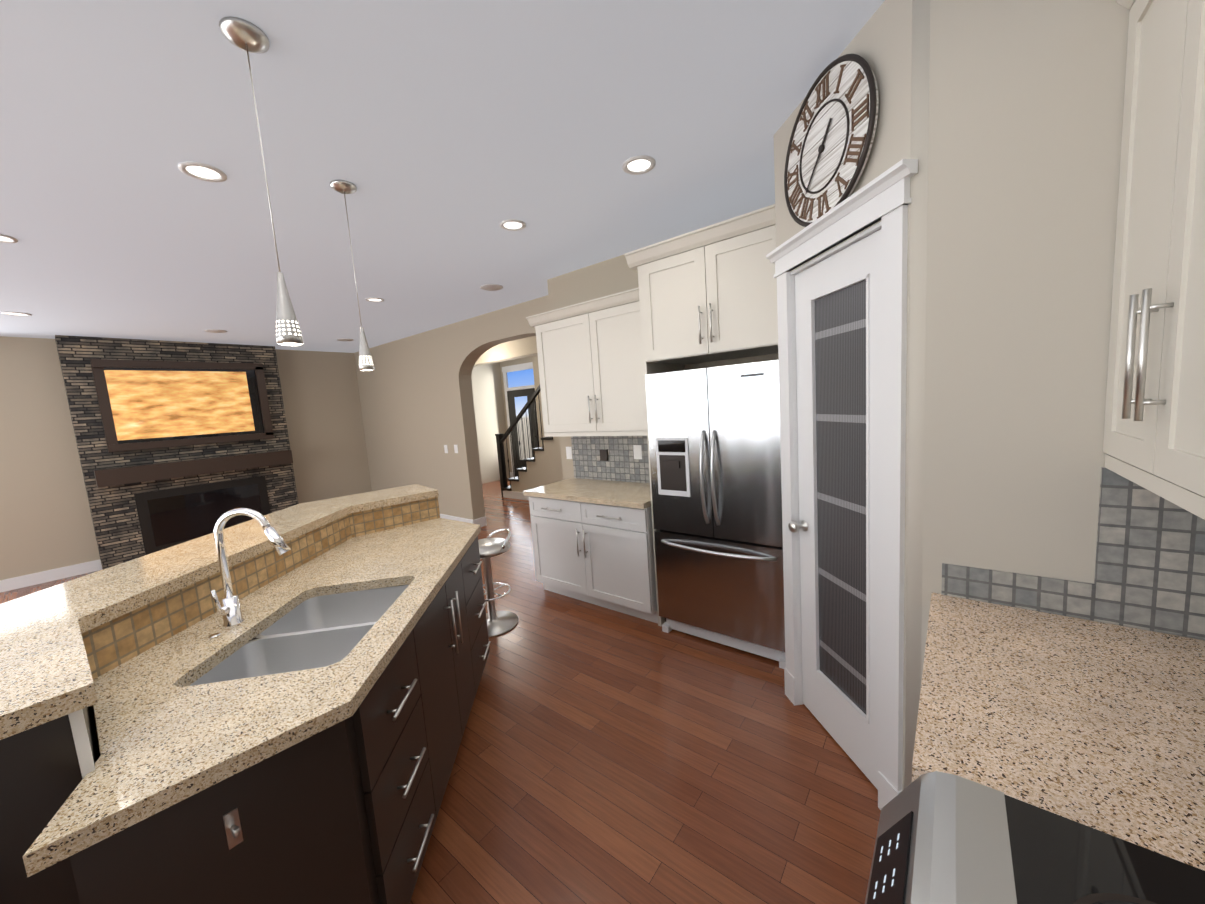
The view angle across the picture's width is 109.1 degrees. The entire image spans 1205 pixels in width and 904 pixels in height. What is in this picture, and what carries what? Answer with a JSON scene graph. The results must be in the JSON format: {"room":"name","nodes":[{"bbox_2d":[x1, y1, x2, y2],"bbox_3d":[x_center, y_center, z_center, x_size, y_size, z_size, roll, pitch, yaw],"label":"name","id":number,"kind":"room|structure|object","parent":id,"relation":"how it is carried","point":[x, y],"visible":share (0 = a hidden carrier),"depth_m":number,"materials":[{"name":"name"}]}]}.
{"room":"kitchen","nodes":[
{"label":"kitchen","id":0,"kind":"room"},
{"bbox_2d":[0,336,509,579],"bbox_3d":[-5.499,-0.120,6.344,0.200,2.800,10.500,1,8,38],"label":"wall","id":1,"kind":"structure","parent":0,"point":[46,523],"depth_m":5.13,"materials":[{"name":"beige paint"}]},
{"bbox_2d":[0,559,101,592],"bbox_3d":[-6.365,1.426,5.100,0.016,0.130,7.100,1,8,38],"label":"baseboard","id":2,"kind":"structure","parent":1,"relation":"attached to","point":[44,576],"depth_m":5.00,"materials":[{"name":"white"}]},
{"bbox_2d":[0,478,880,903],"bbox_3d":[-1.977,1.380,3.820,9.800,0.100,10.900,1,8,38],"label":"floor","id":3,"kind":"structure","parent":0,"point":[608,756],"depth_m":1.85,"materials":[{"name":"brown wood"}]},
{"bbox_2d":[55,335,298,569],"bbox_3d":[-5.468,-0.062,5.809,0.509,2.799,2.050,1,8,38],"label":"stone fireplace","id":4,"kind":"object","parent":3,"relation":"on","point":[178,442],"visible":0.94,"depth_m":5.54,"materials":[{"name":"grey stone"}]},
{"bbox_2d":[0,556,490,903],"bbox_3d":[-1.492,1.028,1.408,1.739,1.065,3.027,1,8,38],"label":"kitchen island","id":5,"kind":"object","parent":3,"relation":"on","point":[349,816],"depth_m":1.06,"materials":[{"name":"beige stone"}]},
{"bbox_2d":[0,484,480,731],"bbox_3d":[-1.710,0.470,1.520,1.840,0.044,3.078,1,8,38],"label":"island countertop","id":6,"kind":"structure","parent":5,"relation":"on","point":[75,641],"depth_m":1.60,"materials":[{"name":"beige stone"}]},
{"bbox_2d":[208,508,290,638],"bbox_3d":[-1.258,0.404,1.509,0.189,0.415,0.242,1,8,38],"label":"faucet","id":7,"kind":"object","parent":6,"relation":"on","point":[229,610],"visible":1,"depth_m":1.51,"materials":[{"name":"silver metal"}]},
{"bbox_2d":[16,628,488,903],"bbox_3d":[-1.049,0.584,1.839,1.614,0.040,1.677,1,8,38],"label":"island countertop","id":8,"kind":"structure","parent":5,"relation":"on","point":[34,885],"depth_m":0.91,"materials":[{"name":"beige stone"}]},
{"bbox_2d":[478,528,517,637],"bbox_3d":[-0.853,0.962,3.229,0.385,0.706,0.386,1,8,38],"label":"bar stool","id":9,"kind":"object","parent":3,"relation":"on","point":[500,622],"visible":0.71,"depth_m":3.21,"materials":[{"name":"silver metal"}]},
{"bbox_2d":[495,385,562,499],"bbox_3d":[-0.743,-0.560,7.577,2.410,2.747,1.029,1,8,38],"label":"staircase","id":10,"kind":"structure","parent":3,"relation":"on","point":[543,467],"depth_m":7.46,"materials":[{"name":"beige paint"}]},
{"bbox_2d":[523,478,657,622],"bbox_3d":[0.022,0.755,3.588,1.215,0.915,0.647,1,8,38],"label":"base cabinet","id":11,"kind":"object","parent":3,"relation":"on","point":[592,539],"visible":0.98,"depth_m":3.31,"materials":[{"name":"white painted wood"},{"name":"brushed nickel"}]},
{"bbox_2d":[624,204,777,625],"bbox_3d":[0.803,-0.047,2.858,0.978,2.560,0.619,1,8,38],"label":"cabinet","id":12,"kind":"object","parent":3,"relation":"on","point":[708,293],"visible":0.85,"depth_m":2.53,"materials":[{"name":"beige wood"}]},
{"bbox_2d":[645,360,785,668],"bbox_3d":[0.833,0.349,2.836,0.857,1.775,0.661,1,8,38],"label":"refrigerator","id":13,"kind":"object","parent":3,"relation":"on","point":[715,449],"visible":0.94,"depth_m":2.60,"materials":[{"name":"silver metal"}]},
{"bbox_2d":[865,771,1204,903],"bbox_3d":[0.583,1.065,0.333,0.705,0.943,0.757,1,8,39],"label":"range","id":14,"kind":"object","parent":3,"relation":"on","point":[943,838],"visible":1,"depth_m":0.60,"materials":[{"name":"silver metal"}]},
{"bbox_2d":[912,592,1204,870],"bbox_3d":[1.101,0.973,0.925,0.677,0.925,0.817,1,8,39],"label":"countertop","id":15,"kind":"structure","parent":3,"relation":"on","point":[1099,726],"depth_m":0.85,"materials":[{"name":"beige stone"}]},
{"bbox_2d":[0,0,884,352],"bbox_3d":[-3.039,-1.286,2.160,9.200,0.100,7.300,1,8,38],"label":"ceiling","id":16,"kind":"structure","parent":0,"point":[444,136],"depth_m":1.91,"materials":[{"name":"grey paint"}]},
{"bbox_2d":[0,234,17,242],"bbox_3d":[-3.499,-1.233,2.467,0.170,0.008,0.170,1,8,38],"label":"recessed light","id":17,"kind":"object","parent":16,"relation":"in","point":[6,239],"visible":0.98,"depth_m":2.51,"materials":[{"name":"white"}]},
{"bbox_2d":[1,312,31,315],"bbox_3d":[-5.387,-1.267,3.947,0.170,0.008,0.170,1,8,38],"label":"recessed light","id":18,"kind":"object","parent":16,"relation":"in","point":[16,313],"visible":0.98,"depth_m":3.94,"materials":[{"name":"white"}]},
{"bbox_2d":[178,161,226,181],"bbox_3d":[-1.849,-1.294,1.988,0.170,0.008,0.170,1,8,38],"label":"recessed light","id":19,"kind":"object","parent":16,"relation":"in","point":[207,172],"visible":1,"depth_m":1.98,"materials":[{"name":"white"}]},
{"bbox_2d":[203,329,226,332],"bbox_3d":[-4.657,-1.454,5.168,0.216,0.007,0.216,1,8,38],"label":"ceiling speaker","id":20,"kind":"object","parent":16,"relation":"attached to","point":[215,331],"visible":0.94,"depth_m":5.15,"materials":[{"name":"white plastic"}]},
{"bbox_2d":[219,16,303,345],"bbox_3d":[-1.059,-0.814,1.361,0.120,0.929,0.120,1,8,38],"label":"pendant light","id":21,"kind":"object","parent":16,"relation":"hanging from","point":[245,35],"visible":1,"depth_m":1.35,"materials":[{"name":"grey metal"}]},
{"bbox_2d":[337,338,352,340],"bbox_3d":[-3.768,-1.641,6.289,0.216,0.007,0.216,1,8,38],"label":"ceiling speaker","id":22,"kind":"object","parent":16,"relation":"attached to","point":[344,339],"visible":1,"depth_m":6.27,"materials":[{"name":"white plastic"}]},
{"bbox_2d":[330,180,374,370],"bbox_3d":[-1.289,-0.896,2.240,0.120,0.929,0.120,1,8,38],"label":"pendant light","id":23,"kind":"object","parent":16,"relation":"hanging from","point":[344,187],"visible":1,"depth_m":2.25,"materials":[{"name":"grey metal"}]},
{"bbox_2d":[365,297,383,301],"bbox_3d":[-2.279,-1.522,4.298,0.170,0.008,0.170,1,8,38],"label":"recessed light","id":24,"kind":"object","parent":16,"relation":"in","point":[372,299],"visible":1,"depth_m":4.29,"materials":[{"name":"white"}]},
{"bbox_2d":[480,284,502,290],"bbox_3d":[-1.073,-1.589,4.149,0.216,0.007,0.216,1,8,38],"label":"ceiling speaker","id":25,"kind":"object","parent":16,"relation":"attached to","point":[491,287],"visible":0.98,"depth_m":4.13,"materials":[{"name":"white"}]},
{"bbox_2d":[499,219,525,230],"bbox_3d":[-0.583,-1.471,2.788,0.170,0.008,0.170,1,8,38],"label":"recessed light","id":26,"kind":"object","parent":16,"relation":"in","point":[512,224],"visible":1,"depth_m":2.78,"materials":[{"name":"white"}]},
{"bbox_2d":[622,155,655,174],"bbox_3d":[0.185,-1.457,2.184,0.170,0.008,0.170,1,8,38],"label":"recessed light","id":27,"kind":"object","parent":16,"relation":"in","point":[635,165],"visible":1,"depth_m":2.18,"materials":[{"name":"white"}]},
{"bbox_2d":[354,295,549,519],"bbox_3d":[-2.171,-0.333,6.191,5.220,2.800,0.200,1,8,38],"label":"wall","id":28,"kind":"structure","parent":0,"point":[416,401],"depth_m":6.26,"materials":[{"name":"beige paint"}]},
{"bbox_2d":[444,445,457,452],"bbox_3d":[-2.150,-0.043,6.090,0.327,0.124,0.005,1,8,38],"label":"light switch","id":29,"kind":"object","parent":28,"relation":"attached to","point":[455,448],"visible":1,"depth_m":6.03,"materials":[{"name":"white plastic"}]},
{"bbox_2d":[440,514,475,523],"bbox_3d":[-2.981,0.989,6.910,3.036,0.130,0.016,1,8,38],"label":"baseboard","id":30,"kind":"structure","parent":28,"relation":"attached to","point":[441,515],"depth_m":6.20,"materials":[{"name":"white wood"}]},
{"bbox_2d":[500,356,532,471],"bbox_3d":[-0.079,-0.745,8.583,5.950,2.800,0.200,1,8,38],"label":"wall","id":31,"kind":"structure","parent":0,"point":[516,361],"depth_m":10.08,"materials":[{"name":"beige paint"}]},
{"bbox_2d":[502,362,539,476],"bbox_3d":[-1.669,-0.664,9.660,1.520,2.620,0.090,1,8,38],"label":"front door","id":32,"kind":"structure","parent":31,"relation":"in","point":[519,377],"depth_m":9.78,"materials":[{"name":"white"}]},
{"bbox_2d":[532,355,544,446],"bbox_3d":[0.217,-0.650,7.544,3.800,2.800,0.120,1,8,38],"label":"wall","id":33,"kind":"structure","parent":0,"point":[536,371],"depth_m":8.57,"materials":[{"name":"beige paint"}]},
{"bbox_2d":[547,255,778,479],"bbox_3d":[1.169,-0.245,3.321,3.580,2.800,0.600,1,8,38],"label":"wall","id":34,"kind":"structure","parent":0,"point":[605,278],"depth_m":3.71,"materials":[{"name":"beige paint"}]},
{"bbox_2d":[566,447,571,458],"bbox_3d":[-0.323,0.009,4.147,0.070,0.120,0.005,1,8,38],"label":"light switch","id":35,"kind":"object","parent":34,"relation":"attached to","point":[569,452],"visible":1,"depth_m":4.14,"materials":[{"name":"white plastic"}]},
{"bbox_2d":[530,287,646,434],"bbox_3d":[0.022,-0.688,3.549,1.220,1.015,0.334,1,8,38],"label":"upper cabinet","id":36,"kind":"object","parent":34,"relation":"attached to","point":[590,363],"depth_m":3.41,"materials":[{"name":"beige wood"}]},
{"bbox_2d":[571,436,649,482],"bbox_3d":[0.179,0.046,3.743,1.190,0.433,0.029,1,8,38],"label":"backsplash","id":37,"kind":"structure","parent":34,"relation":"attached to","point":[618,458],"depth_m":3.83,"materials":[{"name":"tile"}]},
{"bbox_2d":[774,0,911,790],"bbox_3d":[1.002,-0.063,1.792,0.110,2.800,0.781,-5,6,-7],"label":"wall","id":38,"kind":"structure","parent":0,"point":[880,43],"depth_m":1.38,"materials":[{"name":"beige paint"}]},
{"bbox_2d":[784,54,878,226],"bbox_3d":[0.845,-1.156,1.637,0.034,0.532,0.532,-5,6,-7],"label":"wall clock","id":39,"kind":"object","parent":38,"relation":"attached to","point":[831,139],"visible":0.94,"depth_m":1.58,"materials":[{"name":"wood"}]},
{"bbox_2d":[788,229,880,789],"bbox_3d":[0.973,0.270,1.806,0.109,2.118,0.574,-5,6,-7],"label":"pantry door","id":40,"kind":"structure","parent":38,"relation":"in","point":[838,331],"depth_m":1.79,"materials":[{"name":"white wood"}]},
{"bbox_2d":[766,159,917,809],"bbox_3d":[0.997,0.206,1.808,0.160,2.264,0.812,-5,6,-7],"label":"door frame","id":41,"kind":"structure","parent":38,"relation":"attached to","point":[885,198],"depth_m":1.52,"materials":[{"name":"white wood"}]},
{"bbox_2d":[905,0,1204,787],"bbox_3d":[1.305,-0.019,1.210,0.755,2.800,0.120,1,8,38],"label":"wall","id":42,"kind":"structure","parent":0,"point":[1017,107],"depth_m":1.20,"materials":[{"name":"beige paint"}]},
{"bbox_2d":[941,467,1204,639],"bbox_3d":[1.326,0.251,1.155,0.644,0.423,0.009,1,8,38],"label":"backsplash","id":43,"kind":"structure","parent":42,"relation":"attached to","point":[1150,564],"depth_m":1.12,"materials":[{"name":"tile"}]},
{"bbox_3d":[0.479,0.242,-0.612,0.200,2.800,6.900,1,8,38],"label":"wall","id":44,"kind":"structure","parent":0,"visible":0},
{"bbox_2d":[1103,0,1204,515],"bbox_3d":[1.168,-0.512,0.674,0.319,1.145,0.750,1,8,38],"label":"upper cabinet","id":45,"kind":"object","parent":44,"relation":"attached to","point":[1154,434],"depth_m":0.84,"materials":[{"name":"beige wood"}]},
{"bbox_3d":[-1.098,-1.989,7.254,5.950,0.100,3.200,1,8,38],"label":"ceiling","id":46,"kind":"structure","parent":0,"visible":0},
{"bbox_2d":[474,336,537,366],"bbox_3d":[-1.280,-1.734,7.028,5.550,0.330,0.200,1,8,38],"label":"beam","id":47,"kind":"structure","parent":46,"relation":"attached to","point":[517,349],"depth_m":7.12,"materials":[{"name":"beige paint"}]}
]}

